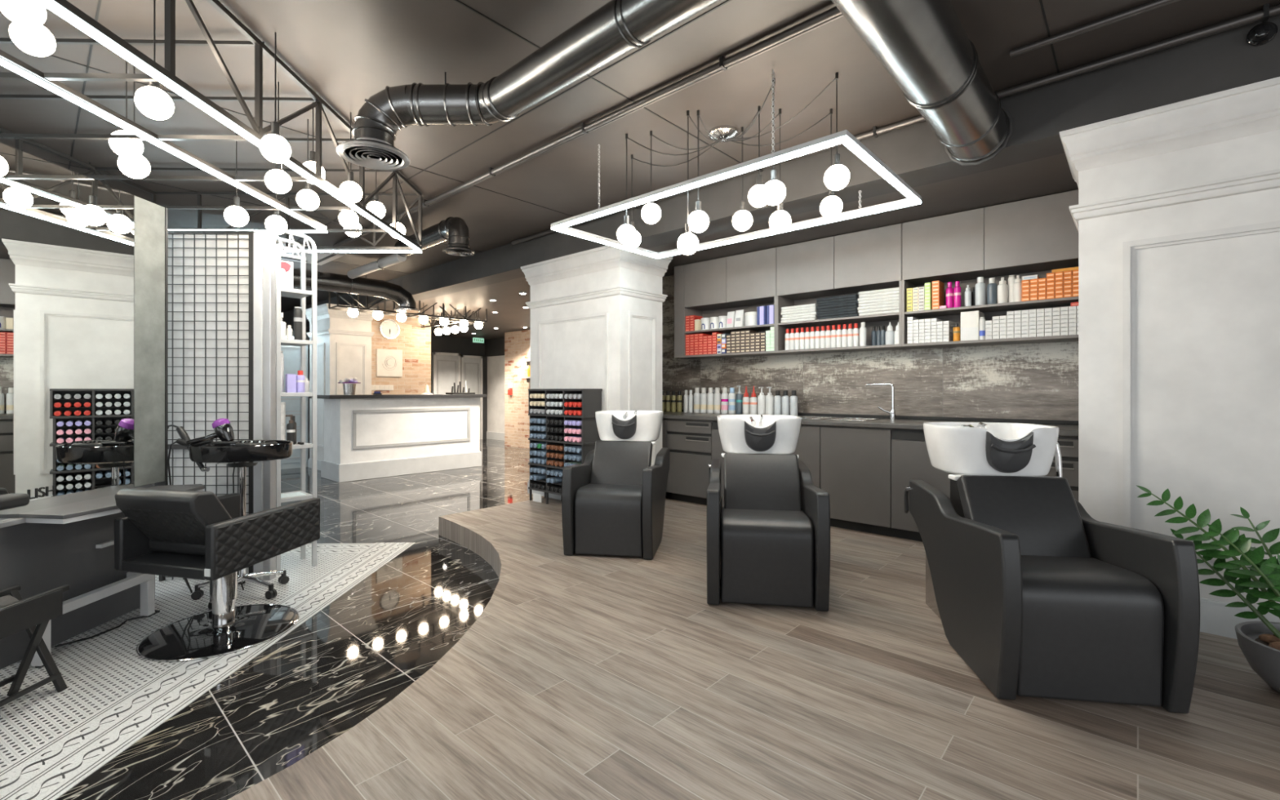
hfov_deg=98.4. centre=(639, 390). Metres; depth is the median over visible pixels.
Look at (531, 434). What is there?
tube
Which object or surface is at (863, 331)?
shampoo bottle
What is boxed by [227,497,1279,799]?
platform
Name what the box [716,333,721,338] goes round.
box
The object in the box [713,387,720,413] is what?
shampoo bottle
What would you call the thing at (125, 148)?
globe lamp
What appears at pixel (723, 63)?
conduit
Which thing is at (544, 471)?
tube
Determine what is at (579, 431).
tube
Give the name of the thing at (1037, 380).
wall
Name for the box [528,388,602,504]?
tube rack
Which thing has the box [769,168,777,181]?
bulb socket
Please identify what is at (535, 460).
tube
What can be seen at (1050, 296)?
box
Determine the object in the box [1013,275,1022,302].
bottle
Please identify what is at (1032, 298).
box
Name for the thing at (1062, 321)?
box
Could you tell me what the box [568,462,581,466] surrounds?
tube
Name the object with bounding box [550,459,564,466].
tube
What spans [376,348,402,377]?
wall picture
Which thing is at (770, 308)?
carton
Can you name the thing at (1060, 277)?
box
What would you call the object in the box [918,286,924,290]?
box
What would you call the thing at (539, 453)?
tube
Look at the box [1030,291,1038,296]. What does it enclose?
box
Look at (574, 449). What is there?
tube
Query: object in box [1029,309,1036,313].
box
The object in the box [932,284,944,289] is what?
box
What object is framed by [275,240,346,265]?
air conditioner
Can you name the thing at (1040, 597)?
chair
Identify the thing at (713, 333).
box
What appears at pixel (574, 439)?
tube
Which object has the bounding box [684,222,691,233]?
bulb socket
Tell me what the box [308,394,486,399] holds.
countertop
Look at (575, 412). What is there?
tube
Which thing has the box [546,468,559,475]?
tube
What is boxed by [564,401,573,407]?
tube
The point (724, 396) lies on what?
shampoo bottle
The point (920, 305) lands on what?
box
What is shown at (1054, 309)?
box
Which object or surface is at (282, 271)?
print
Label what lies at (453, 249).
diffuser
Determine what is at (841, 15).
conduit
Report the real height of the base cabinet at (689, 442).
0.815 m
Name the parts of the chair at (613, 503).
armrest, seat, backrest, armrest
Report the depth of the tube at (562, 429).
5.18 m
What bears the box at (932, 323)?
on the box at (935, 326)
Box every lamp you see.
[0,0,46,26]
[8,22,55,56]
[108,59,143,158]
[117,64,150,178]
[134,0,173,119]
[223,132,248,226]
[259,32,291,163]
[264,81,292,193]
[265,192,287,234]
[296,119,319,210]
[302,102,324,184]
[338,161,358,228]
[339,111,362,203]
[343,210,361,237]
[347,293,358,317]
[366,169,385,217]
[373,306,382,319]
[390,184,405,238]
[396,313,406,321]
[418,302,427,324]
[434,315,442,335]
[440,305,448,325]
[442,324,450,334]
[450,323,458,333]
[459,307,468,327]
[459,326,467,332]
[474,310,482,328]
[551,69,921,258]
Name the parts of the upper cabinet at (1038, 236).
panel, door, panel, door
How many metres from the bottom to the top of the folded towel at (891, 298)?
0.026 m
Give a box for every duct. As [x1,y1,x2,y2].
[293,267,420,312]
[336,0,719,170]
[346,253,406,279]
[394,217,475,257]
[831,0,1013,165]
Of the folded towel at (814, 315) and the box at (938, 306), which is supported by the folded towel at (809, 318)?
the folded towel at (814, 315)
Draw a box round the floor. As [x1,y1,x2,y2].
[0,439,544,799]
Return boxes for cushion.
[0,493,29,510]
[148,539,204,555]
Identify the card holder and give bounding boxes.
[373,391,382,395]
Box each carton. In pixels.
[280,260,293,288]
[284,373,296,392]
[694,319,701,330]
[756,306,766,324]
[766,305,773,324]
[960,311,984,340]
[1052,266,1078,272]
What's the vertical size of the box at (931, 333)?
0.024 m
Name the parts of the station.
rail, leg, panel, leg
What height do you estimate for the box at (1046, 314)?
0.025 m
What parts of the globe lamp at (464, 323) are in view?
globe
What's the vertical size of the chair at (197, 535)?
0.783 m
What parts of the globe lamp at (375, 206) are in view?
globe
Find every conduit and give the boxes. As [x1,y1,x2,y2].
[333,6,841,246]
[339,13,843,246]
[511,3,1279,244]
[1009,0,1179,57]
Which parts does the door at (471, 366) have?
panel moulding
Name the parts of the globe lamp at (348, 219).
globe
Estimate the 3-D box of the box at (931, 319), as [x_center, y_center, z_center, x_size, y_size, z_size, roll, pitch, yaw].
[2.290,-0.536,4.262,0.039,0.024,0.161,0,0,42]
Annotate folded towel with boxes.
[781,303,817,310]
[781,306,817,312]
[781,309,817,315]
[781,314,817,320]
[781,317,817,323]
[782,311,817,317]
[816,293,859,301]
[816,297,858,304]
[816,302,858,309]
[816,307,857,314]
[817,299,858,306]
[817,305,858,311]
[817,311,858,317]
[817,313,858,319]
[857,293,898,301]
[857,297,898,304]
[857,302,898,310]
[857,306,898,313]
[858,287,898,294]
[858,290,898,297]
[858,300,898,306]
[858,309,898,315]
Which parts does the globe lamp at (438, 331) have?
globe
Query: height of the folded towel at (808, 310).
0.025 m
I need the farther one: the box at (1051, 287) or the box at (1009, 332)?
the box at (1009, 332)
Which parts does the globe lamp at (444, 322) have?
globe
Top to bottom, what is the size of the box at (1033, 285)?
0.027 m
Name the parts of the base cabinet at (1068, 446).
drawer, drawer, drawer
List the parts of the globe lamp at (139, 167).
globe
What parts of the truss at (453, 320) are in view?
post, post, post, post, post, post, post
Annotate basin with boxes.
[595,410,662,444]
[716,414,801,458]
[800,416,835,419]
[826,417,879,421]
[923,422,1058,517]
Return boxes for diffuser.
[336,137,410,170]
[442,243,475,256]
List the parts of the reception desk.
panel moulding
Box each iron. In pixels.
[168,424,209,587]
[168,438,213,592]
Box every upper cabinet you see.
[674,247,791,359]
[776,223,914,354]
[902,189,1078,348]
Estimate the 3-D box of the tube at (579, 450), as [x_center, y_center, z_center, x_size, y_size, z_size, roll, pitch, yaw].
[-0.496,0.546,5.086,0.047,0.046,0.204,0,0,42]
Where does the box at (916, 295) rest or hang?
on the box
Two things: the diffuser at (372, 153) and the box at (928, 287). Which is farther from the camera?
the box at (928, 287)
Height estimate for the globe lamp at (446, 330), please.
0.396 m
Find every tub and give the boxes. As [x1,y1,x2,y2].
[701,317,710,329]
[709,316,718,328]
[718,315,727,328]
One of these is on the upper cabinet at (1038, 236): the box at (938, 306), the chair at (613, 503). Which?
the box at (938, 306)
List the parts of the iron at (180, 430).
cord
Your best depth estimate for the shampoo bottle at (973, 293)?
4.11 m
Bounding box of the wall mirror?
[0,142,133,521]
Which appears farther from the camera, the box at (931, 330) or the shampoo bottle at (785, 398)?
the shampoo bottle at (785, 398)
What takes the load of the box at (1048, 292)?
on the box at (1050, 296)
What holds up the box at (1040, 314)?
on the box at (1040, 318)
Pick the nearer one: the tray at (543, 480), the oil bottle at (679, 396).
the tray at (543, 480)
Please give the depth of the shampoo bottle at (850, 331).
4.64 m
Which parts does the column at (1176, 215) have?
crown moulding, frieze moulding, panel moulding, baseboard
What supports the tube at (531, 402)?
on the tube rack
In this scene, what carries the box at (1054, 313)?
on the box at (1054, 317)
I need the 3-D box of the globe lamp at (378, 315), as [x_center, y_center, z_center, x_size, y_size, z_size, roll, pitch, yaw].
[-3.705,-1.197,7.806,0.132,0.396,0.132,0,0,42]
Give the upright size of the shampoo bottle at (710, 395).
0.270 m
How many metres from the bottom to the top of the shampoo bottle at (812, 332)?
0.195 m
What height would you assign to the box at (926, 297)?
0.024 m
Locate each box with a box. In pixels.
[689,315,702,319]
[698,333,711,336]
[711,332,725,335]
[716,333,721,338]
[716,338,721,343]
[716,343,721,349]
[716,348,721,353]
[721,333,730,338]
[721,338,726,343]
[721,343,727,348]
[721,348,726,353]
[745,329,758,333]
[906,304,912,308]
[906,320,913,324]
[906,330,913,333]
[906,333,913,337]
[906,337,913,340]
[907,316,919,320]
[912,293,918,297]
[912,323,919,326]
[913,329,919,333]
[913,333,919,337]
[913,336,919,340]
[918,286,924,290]
[918,289,924,293]
[918,293,924,297]
[918,297,924,300]
[918,300,924,304]
[918,303,924,307]
[919,319,924,323]
[919,322,924,326]
[919,325,925,329]
[924,282,932,286]
[924,285,932,289]
[924,288,932,293]
[924,293,932,297]
[924,296,932,300]
[924,299,932,303]
[924,302,932,306]
[924,306,932,310]
[924,318,931,322]
[924,328,930,333]
[924,332,930,336]
[930,318,942,321]
[930,321,937,325]
[930,324,937,328]
[930,328,937,332]
[930,332,937,335]
[930,335,937,339]
[932,280,944,286]
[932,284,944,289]
[932,287,944,293]
[932,291,944,297]
[932,294,944,300]
[932,298,944,303]
[932,302,944,306]
[932,305,939,309]
[937,320,943,324]
[937,328,942,332]
[937,331,943,335]
[942,320,954,325]
[942,324,954,328]
[942,328,953,332]
[942,331,953,336]
[942,334,953,339]
[942,338,953,342]
[985,320,992,324]
[985,324,992,328]
[985,328,992,332]
[985,332,992,336]
[985,335,992,339]
[992,315,999,319]
[992,320,999,324]
[992,324,999,328]
[992,327,999,332]
[992,331,999,335]
[992,335,999,338]
[999,315,1006,319]
[999,319,1006,324]
[999,323,1007,327]
[999,327,1007,331]
[1000,331,1006,335]
[1000,334,1006,338]
[1006,311,1013,315]
[1006,315,1014,319]
[1006,319,1013,323]
[1006,322,1013,327]
[1006,326,1013,330]
[1006,330,1014,334]
[1006,334,1013,338]
[1013,310,1021,315]
[1013,314,1021,319]
[1013,318,1022,322]
[1013,322,1022,326]
[1013,326,1021,330]
[1013,329,1021,334]
[1013,333,1021,337]
[1021,310,1029,314]
[1021,314,1029,318]
[1021,317,1029,322]
[1021,321,1029,326]
[1021,325,1029,329]
[1021,329,1029,333]
[1021,333,1029,337]
[1022,275,1039,279]
[1022,280,1030,284]
[1022,284,1030,288]
[1022,288,1030,293]
[1022,292,1030,297]
[1022,297,1030,301]
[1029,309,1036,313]
[1029,313,1036,317]
[1029,317,1037,321]
[1029,321,1036,325]
[1029,325,1036,329]
[1029,328,1036,333]
[1029,333,1036,337]
[1030,279,1038,284]
[1030,283,1038,288]
[1030,287,1038,292]
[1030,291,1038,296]
[1030,296,1038,300]
[1036,308,1044,313]
[1036,312,1044,317]
[1036,316,1044,320]
[1036,320,1044,324]
[1036,324,1044,328]
[1036,328,1044,333]
[1036,333,1044,337]
[1038,277,1046,283]
[1038,282,1046,287]
[1038,286,1046,291]
[1038,291,1046,296]
[1038,295,1046,299]
[1044,307,1052,312]
[1044,311,1052,316]
[1044,315,1052,320]
[1044,320,1052,324]
[1044,324,1052,328]
[1044,328,1052,333]
[1044,332,1052,336]
[1046,272,1054,277]
[1046,276,1055,281]
[1046,281,1054,286]
[1046,285,1054,290]
[1046,289,1054,295]
[1046,294,1054,298]
[1052,307,1060,311]
[1052,311,1060,315]
[1052,315,1060,319]
[1052,320,1060,324]
[1052,324,1061,328]
[1052,328,1060,332]
[1052,332,1060,336]
[1054,271,1063,276]
[1054,275,1063,280]
[1054,280,1063,285]
[1054,284,1063,289]
[1054,288,1063,294]
[1054,293,1063,298]
[1060,306,1068,311]
[1060,311,1068,315]
[1060,315,1068,319]
[1060,319,1068,323]
[1060,323,1068,328]
[1060,327,1068,332]
[1060,331,1068,335]
[1063,270,1072,275]
[1063,275,1072,279]
[1063,279,1072,284]
[1063,284,1072,288]
[1063,288,1072,293]
[1063,293,1072,297]
[1068,306,1076,311]
[1068,310,1076,315]
[1068,314,1076,319]
[1068,318,1076,323]
[1068,322,1076,327]
[1068,326,1076,331]
[1068,331,1076,334]
[1071,302,1078,306]
[1072,269,1078,275]
[1072,274,1078,279]
[1072,278,1078,284]
[1072,283,1078,288]
[1072,288,1078,293]
[1072,292,1078,297]
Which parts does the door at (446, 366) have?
panel moulding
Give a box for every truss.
[0,0,422,253]
[328,274,487,328]
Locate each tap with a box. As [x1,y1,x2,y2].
[864,382,896,419]
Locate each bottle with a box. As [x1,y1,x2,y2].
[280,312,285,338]
[280,351,284,392]
[285,414,295,444]
[286,325,292,339]
[292,415,296,444]
[296,370,304,392]
[304,376,309,392]
[527,365,529,376]
[662,391,665,411]
[665,391,670,411]
[671,391,675,412]
[676,391,681,412]
[684,390,688,412]
[688,390,693,412]
[693,387,700,413]
[700,387,706,413]
[706,387,714,413]
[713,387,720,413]
[720,387,728,413]
[728,387,736,413]
[736,385,742,414]
[742,386,750,414]
[750,386,757,414]
[757,386,765,414]
[765,386,773,414]
[773,390,781,415]
[782,390,789,415]
[785,328,790,350]
[790,328,795,350]
[790,390,797,416]
[795,328,799,349]
[800,327,804,349]
[804,327,809,349]
[809,326,814,348]
[814,326,820,348]
[820,325,825,348]
[825,325,831,347]
[831,324,836,347]
[835,324,841,347]
[841,324,847,346]
[847,324,853,346]
[853,323,858,346]
[859,322,866,346]
[871,326,876,345]
[876,325,880,345]
[880,325,885,345]
[884,322,893,344]
[893,321,898,344]
[946,281,953,307]
[953,280,960,307]
[953,323,959,341]
[964,284,971,306]
[971,286,975,306]
[975,276,985,305]
[986,277,997,304]
[997,277,1008,303]
[1008,275,1016,302]
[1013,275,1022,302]
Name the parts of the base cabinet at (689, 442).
drawer, drawer, drawer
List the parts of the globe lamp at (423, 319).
globe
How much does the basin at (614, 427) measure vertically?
0.558 m
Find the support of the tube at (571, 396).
on the tube rack
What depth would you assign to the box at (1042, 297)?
3.75 m
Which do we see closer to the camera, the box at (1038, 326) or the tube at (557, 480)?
the box at (1038, 326)
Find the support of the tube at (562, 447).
on the tube rack
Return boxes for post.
[253,232,275,580]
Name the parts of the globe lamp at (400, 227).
globe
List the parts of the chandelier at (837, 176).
globe, globe, globe, globe, globe, globe, globe, globe, globe, globe, globe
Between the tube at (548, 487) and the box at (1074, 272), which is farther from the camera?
the tube at (548, 487)
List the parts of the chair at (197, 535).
quilted panel, seat, backrest, armrest, armrest, quilted panel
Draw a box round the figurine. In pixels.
[421,384,432,394]
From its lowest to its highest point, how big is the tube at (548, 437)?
0.046 m
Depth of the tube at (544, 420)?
5.36 m
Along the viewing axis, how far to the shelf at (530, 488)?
5.34 m
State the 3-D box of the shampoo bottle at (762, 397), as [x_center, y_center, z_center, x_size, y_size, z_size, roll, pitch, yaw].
[1.197,0.104,5.425,0.080,0.275,0.080,0,0,-3]
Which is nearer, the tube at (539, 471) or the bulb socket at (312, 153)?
the bulb socket at (312, 153)
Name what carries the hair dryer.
on the trolley
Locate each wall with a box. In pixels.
[285,330,310,443]
[371,311,431,394]
[431,335,487,439]
[486,355,504,440]
[504,329,529,448]
[662,275,1078,421]
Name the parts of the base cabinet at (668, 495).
door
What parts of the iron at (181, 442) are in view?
cord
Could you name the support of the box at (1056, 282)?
on the box at (1060, 286)
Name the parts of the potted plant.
stem, stem, stem, pot, stem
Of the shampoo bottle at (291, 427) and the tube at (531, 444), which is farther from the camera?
the tube at (531, 444)
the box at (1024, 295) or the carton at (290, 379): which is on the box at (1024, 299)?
the box at (1024, 295)
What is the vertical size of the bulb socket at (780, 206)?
0.067 m
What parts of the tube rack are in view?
leg, leg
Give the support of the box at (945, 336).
on the box at (944, 340)
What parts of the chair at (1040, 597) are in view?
recline lever, armrest, backrest, seat, armrest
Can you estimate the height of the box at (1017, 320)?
0.025 m
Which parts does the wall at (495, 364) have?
baseboard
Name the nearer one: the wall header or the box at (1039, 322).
the box at (1039, 322)
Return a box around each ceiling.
[0,0,1279,312]
[292,152,1078,339]
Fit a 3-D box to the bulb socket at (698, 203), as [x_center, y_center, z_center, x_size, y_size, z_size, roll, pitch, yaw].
[0.338,-1.065,3.196,0.044,0.067,0.043,0,0,42]
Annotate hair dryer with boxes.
[186,417,238,444]
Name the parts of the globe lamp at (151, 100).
globe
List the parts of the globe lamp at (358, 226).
globe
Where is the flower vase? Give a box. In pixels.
[338,377,360,395]
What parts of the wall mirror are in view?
mirror lettering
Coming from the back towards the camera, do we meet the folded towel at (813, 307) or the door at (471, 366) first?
the door at (471, 366)
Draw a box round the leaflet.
[280,492,306,497]
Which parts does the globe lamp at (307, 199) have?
globe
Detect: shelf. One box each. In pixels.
[275,230,316,570]
[520,360,529,365]
[520,376,529,382]
[528,388,602,391]
[528,413,595,417]
[528,437,595,445]
[528,462,563,469]
[528,486,561,495]
[684,323,773,334]
[684,351,791,359]
[777,312,898,328]
[777,344,911,354]
[904,296,1078,318]
[904,334,1078,348]
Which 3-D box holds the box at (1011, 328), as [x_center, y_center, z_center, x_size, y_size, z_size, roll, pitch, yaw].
[2.651,-0.433,3.934,0.040,0.025,0.161,0,0,42]
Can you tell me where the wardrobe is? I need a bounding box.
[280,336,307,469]
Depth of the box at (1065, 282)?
3.66 m
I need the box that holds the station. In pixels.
[0,484,204,669]
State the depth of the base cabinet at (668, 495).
5.54 m
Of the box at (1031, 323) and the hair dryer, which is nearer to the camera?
the hair dryer
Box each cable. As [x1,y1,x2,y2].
[54,609,159,647]
[232,467,244,590]
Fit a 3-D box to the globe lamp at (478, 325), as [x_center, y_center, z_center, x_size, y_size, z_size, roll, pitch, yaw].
[-2.630,-1.197,8.998,0.132,0.396,0.132,0,0,42]
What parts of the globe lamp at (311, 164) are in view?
globe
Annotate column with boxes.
[306,303,377,470]
[520,244,672,499]
[1059,76,1279,639]
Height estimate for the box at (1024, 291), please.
0.027 m
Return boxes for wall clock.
[379,319,399,338]
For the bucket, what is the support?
on the upper cabinet at (747, 282)
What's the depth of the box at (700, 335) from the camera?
5.66 m
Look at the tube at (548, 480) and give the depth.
5.31 m
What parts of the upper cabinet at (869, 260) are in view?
panel, door, panel, door, panel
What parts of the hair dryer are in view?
handle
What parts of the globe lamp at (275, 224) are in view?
globe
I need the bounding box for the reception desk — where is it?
[308,394,486,482]
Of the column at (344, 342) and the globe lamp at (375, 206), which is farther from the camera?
the column at (344, 342)
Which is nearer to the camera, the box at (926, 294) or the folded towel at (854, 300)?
the box at (926, 294)
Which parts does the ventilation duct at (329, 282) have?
spout plate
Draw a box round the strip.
[371,385,393,390]
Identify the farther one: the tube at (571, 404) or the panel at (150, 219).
the tube at (571, 404)
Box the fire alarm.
[507,382,512,395]
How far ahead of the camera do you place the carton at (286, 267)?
3.86 m
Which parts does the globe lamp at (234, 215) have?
globe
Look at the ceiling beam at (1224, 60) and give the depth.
3.33 m
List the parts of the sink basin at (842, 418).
bowl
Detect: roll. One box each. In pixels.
[280,402,285,413]
[280,413,285,423]
[280,423,285,434]
[280,434,285,439]
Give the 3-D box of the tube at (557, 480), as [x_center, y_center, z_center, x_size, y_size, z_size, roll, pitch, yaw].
[-0.774,0.866,5.336,0.047,0.046,0.204,0,0,42]
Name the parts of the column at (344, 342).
baseboard, panel moulding, frieze moulding, crown moulding, panel moulding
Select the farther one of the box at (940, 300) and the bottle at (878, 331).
the bottle at (878, 331)
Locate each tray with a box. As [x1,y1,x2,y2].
[188,440,293,463]
[226,462,257,467]
[445,380,475,394]
[445,392,475,394]
[533,479,546,482]
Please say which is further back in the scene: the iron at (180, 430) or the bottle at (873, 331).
the bottle at (873, 331)
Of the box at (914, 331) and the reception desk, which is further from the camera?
the reception desk
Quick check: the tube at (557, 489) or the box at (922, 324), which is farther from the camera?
the tube at (557, 489)
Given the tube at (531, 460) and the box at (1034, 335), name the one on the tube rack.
the tube at (531, 460)
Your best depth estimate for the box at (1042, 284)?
3.75 m
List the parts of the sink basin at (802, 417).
bowl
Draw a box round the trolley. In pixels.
[188,440,293,609]
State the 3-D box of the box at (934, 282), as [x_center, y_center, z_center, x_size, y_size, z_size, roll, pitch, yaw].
[2.294,-0.820,4.247,0.048,0.025,0.151,0,0,42]
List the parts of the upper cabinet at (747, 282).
panel, door, panel, door, panel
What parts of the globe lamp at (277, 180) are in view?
globe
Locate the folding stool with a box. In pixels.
[0,585,70,706]
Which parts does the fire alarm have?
call plate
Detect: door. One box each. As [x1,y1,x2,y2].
[431,351,460,394]
[460,355,482,439]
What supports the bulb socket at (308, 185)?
attached to the globe lamp at (307, 199)
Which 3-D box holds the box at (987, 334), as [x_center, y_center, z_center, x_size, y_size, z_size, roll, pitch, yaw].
[2.555,-0.405,4.020,0.040,0.025,0.161,0,0,42]
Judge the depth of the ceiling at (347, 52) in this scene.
2.93 m
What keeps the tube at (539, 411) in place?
on the tube rack
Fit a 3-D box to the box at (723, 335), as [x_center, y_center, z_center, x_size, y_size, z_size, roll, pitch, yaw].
[0.876,-0.539,5.525,0.044,0.047,0.151,0,0,42]
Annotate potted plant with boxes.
[1135,484,1279,693]
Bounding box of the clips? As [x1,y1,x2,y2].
[235,440,277,446]
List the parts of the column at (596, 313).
baseboard, panel moulding, frieze moulding, crown moulding, panel moulding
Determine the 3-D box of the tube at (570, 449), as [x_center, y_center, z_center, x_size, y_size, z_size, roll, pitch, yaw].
[-0.582,0.546,5.163,0.047,0.046,0.204,0,0,42]
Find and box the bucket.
[744,311,756,325]
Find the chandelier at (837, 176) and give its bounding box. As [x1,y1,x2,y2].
[617,72,849,254]
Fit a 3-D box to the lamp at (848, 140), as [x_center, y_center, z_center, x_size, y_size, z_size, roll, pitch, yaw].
[0.545,-1.377,3.650,2.117,0.470,1.177,0,0,42]
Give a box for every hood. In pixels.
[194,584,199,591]
[268,583,273,591]
[280,569,286,576]
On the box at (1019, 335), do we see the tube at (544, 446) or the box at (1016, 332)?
the box at (1016, 332)
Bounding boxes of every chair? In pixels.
[114,487,320,662]
[561,410,669,559]
[706,414,830,611]
[903,422,1199,713]
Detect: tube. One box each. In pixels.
[529,400,544,405]
[529,417,539,422]
[529,425,543,430]
[529,432,545,438]
[529,441,546,447]
[529,448,545,455]
[529,457,544,462]
[529,466,542,472]
[529,474,542,479]
[529,481,543,487]
[533,417,546,422]
[533,425,546,431]
[533,432,546,438]
[533,442,546,448]
[533,449,546,455]
[533,457,546,463]
[533,466,546,472]
[533,474,546,480]
[533,482,546,488]
[537,408,542,413]
[537,426,546,431]
[537,433,546,439]
[537,443,546,448]
[537,450,546,456]
[537,457,546,463]
[537,467,546,473]
[537,483,546,488]
[541,418,546,423]
[541,426,546,431]
[541,434,546,439]
[541,444,546,448]
[541,451,546,456]
[541,459,546,464]
[541,469,546,474]
[541,484,546,489]
[546,393,551,398]
[546,401,551,406]
[546,408,558,413]
[546,418,559,423]
[546,426,564,431]
[546,433,564,439]
[546,443,564,449]
[546,451,564,457]
[546,458,560,465]
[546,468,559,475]
[546,476,560,482]
[546,484,559,490]
[550,393,556,398]
[550,401,555,406]
[550,408,563,414]
[550,418,564,424]
[550,426,561,431]
[550,434,564,439]
[550,444,564,449]
[550,452,564,457]
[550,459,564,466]
[550,469,562,475]
[550,477,562,483]
[550,484,561,491]
[554,393,563,398]
[554,401,559,406]
[554,409,559,414]
[554,419,560,424]
[554,426,564,432]
[554,435,564,440]
[554,444,564,450]
[554,453,564,458]
[554,460,564,466]
[554,471,562,476]
[554,486,561,492]
[558,401,563,406]
[558,419,564,425]
[558,445,564,450]
[559,427,564,432]
[559,435,564,440]
[559,453,564,458]
[559,461,564,466]
[564,394,569,399]
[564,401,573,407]
[564,409,571,414]
[564,419,580,425]
[564,427,577,433]
[564,435,581,441]
[564,444,581,451]
[564,453,581,459]
[564,461,580,466]
[568,394,573,399]
[568,401,582,407]
[568,409,581,415]
[568,419,581,425]
[568,427,581,433]
[568,435,581,441]
[568,445,581,452]
[568,453,581,460]
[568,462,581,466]
[572,420,581,426]
[572,428,581,434]
[572,436,581,442]
[572,446,581,452]
[572,454,581,460]
[573,394,578,399]
[573,402,578,407]
[573,409,582,415]
[576,421,581,426]
[576,429,581,434]
[576,437,581,442]
[576,447,581,453]
[576,455,581,461]
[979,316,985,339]
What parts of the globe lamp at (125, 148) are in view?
globe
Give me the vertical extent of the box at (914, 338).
0.024 m
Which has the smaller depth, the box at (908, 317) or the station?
the station
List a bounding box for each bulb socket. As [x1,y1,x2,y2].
[146,81,161,89]
[231,195,240,207]
[269,120,281,137]
[271,209,279,216]
[273,162,283,171]
[303,181,311,190]
[308,150,315,162]
[346,170,355,182]
[372,193,379,202]
[396,214,399,222]
[622,214,630,225]
[629,221,634,227]
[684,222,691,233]
[694,200,702,211]
[739,200,746,210]
[755,174,763,185]
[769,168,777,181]
[776,200,783,211]
[827,188,835,196]
[832,153,840,165]
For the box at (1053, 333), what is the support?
on the upper cabinet at (1038, 236)
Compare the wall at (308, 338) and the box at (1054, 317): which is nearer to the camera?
the box at (1054, 317)
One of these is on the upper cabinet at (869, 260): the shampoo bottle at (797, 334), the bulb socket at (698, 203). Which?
the shampoo bottle at (797, 334)
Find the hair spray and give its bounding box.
[293,306,302,340]
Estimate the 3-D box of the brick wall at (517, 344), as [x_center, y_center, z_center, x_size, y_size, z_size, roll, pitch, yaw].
[-0.966,-0.030,10.836,5.550,2.580,0.200,0,0,42]
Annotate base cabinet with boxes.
[662,418,671,498]
[666,418,712,505]
[711,421,726,502]
[793,424,821,488]
[820,425,894,537]
[891,428,950,541]
[1044,435,1078,501]
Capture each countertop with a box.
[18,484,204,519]
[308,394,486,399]
[662,408,1078,436]
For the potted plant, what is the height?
0.760 m
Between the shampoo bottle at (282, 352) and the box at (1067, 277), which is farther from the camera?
the shampoo bottle at (282, 352)
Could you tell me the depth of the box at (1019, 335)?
3.85 m
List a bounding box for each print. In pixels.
[280,262,291,271]
[280,268,285,278]
[727,318,731,324]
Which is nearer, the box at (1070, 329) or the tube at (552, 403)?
the box at (1070, 329)
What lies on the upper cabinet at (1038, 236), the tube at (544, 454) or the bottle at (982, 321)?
the bottle at (982, 321)
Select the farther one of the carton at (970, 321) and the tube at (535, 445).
the tube at (535, 445)
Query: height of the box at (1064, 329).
0.025 m
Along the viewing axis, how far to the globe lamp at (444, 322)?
8.51 m
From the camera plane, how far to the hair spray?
3.90 m
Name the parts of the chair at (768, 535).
armrest, backrest, seat, armrest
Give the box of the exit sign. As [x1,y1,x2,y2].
[472,335,484,342]
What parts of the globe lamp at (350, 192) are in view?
globe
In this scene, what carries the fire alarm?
attached to the brick wall at (517, 344)
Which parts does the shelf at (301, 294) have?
post, post, post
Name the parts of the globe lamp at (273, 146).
globe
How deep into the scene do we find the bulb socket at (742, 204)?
3.39 m
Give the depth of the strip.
9.28 m
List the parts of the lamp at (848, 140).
chain, chain, chain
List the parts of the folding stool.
rail, leg, rail, leg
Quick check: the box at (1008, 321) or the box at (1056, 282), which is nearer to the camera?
the box at (1056, 282)
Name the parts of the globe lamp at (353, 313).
globe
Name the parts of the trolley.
leg, leg, leg, leg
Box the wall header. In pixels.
[484,337,504,356]
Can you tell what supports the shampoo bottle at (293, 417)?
on the shelf at (301, 294)
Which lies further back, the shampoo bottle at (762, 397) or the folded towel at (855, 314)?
the shampoo bottle at (762, 397)
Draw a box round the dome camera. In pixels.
[1246,22,1277,45]
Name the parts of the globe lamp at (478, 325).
globe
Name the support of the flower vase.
on the reception desk
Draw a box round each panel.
[133,195,168,486]
[159,230,257,581]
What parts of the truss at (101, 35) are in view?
post, post, post, post, post, post, post, post, post, post, post, post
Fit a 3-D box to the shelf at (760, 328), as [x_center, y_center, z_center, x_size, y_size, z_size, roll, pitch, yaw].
[0.959,-0.607,5.551,1.040,0.018,0.321,0,0,42]
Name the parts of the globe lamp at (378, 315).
globe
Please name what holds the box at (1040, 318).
on the box at (1039, 322)
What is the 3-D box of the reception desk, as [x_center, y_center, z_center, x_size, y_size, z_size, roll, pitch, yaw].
[-3.655,0.662,8.549,0.820,1.195,2.400,0,0,42]
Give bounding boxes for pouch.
[725,311,735,328]
[733,309,745,327]
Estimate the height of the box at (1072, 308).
0.025 m
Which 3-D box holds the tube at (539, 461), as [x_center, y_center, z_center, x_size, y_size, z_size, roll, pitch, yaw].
[-0.924,0.696,5.472,0.047,0.046,0.204,0,0,42]
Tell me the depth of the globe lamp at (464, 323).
8.76 m
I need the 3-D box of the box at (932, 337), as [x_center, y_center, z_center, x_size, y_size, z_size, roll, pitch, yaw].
[2.288,-0.404,4.260,0.039,0.024,0.161,0,0,42]
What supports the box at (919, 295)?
on the box at (919, 298)
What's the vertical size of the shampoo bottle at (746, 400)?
0.285 m

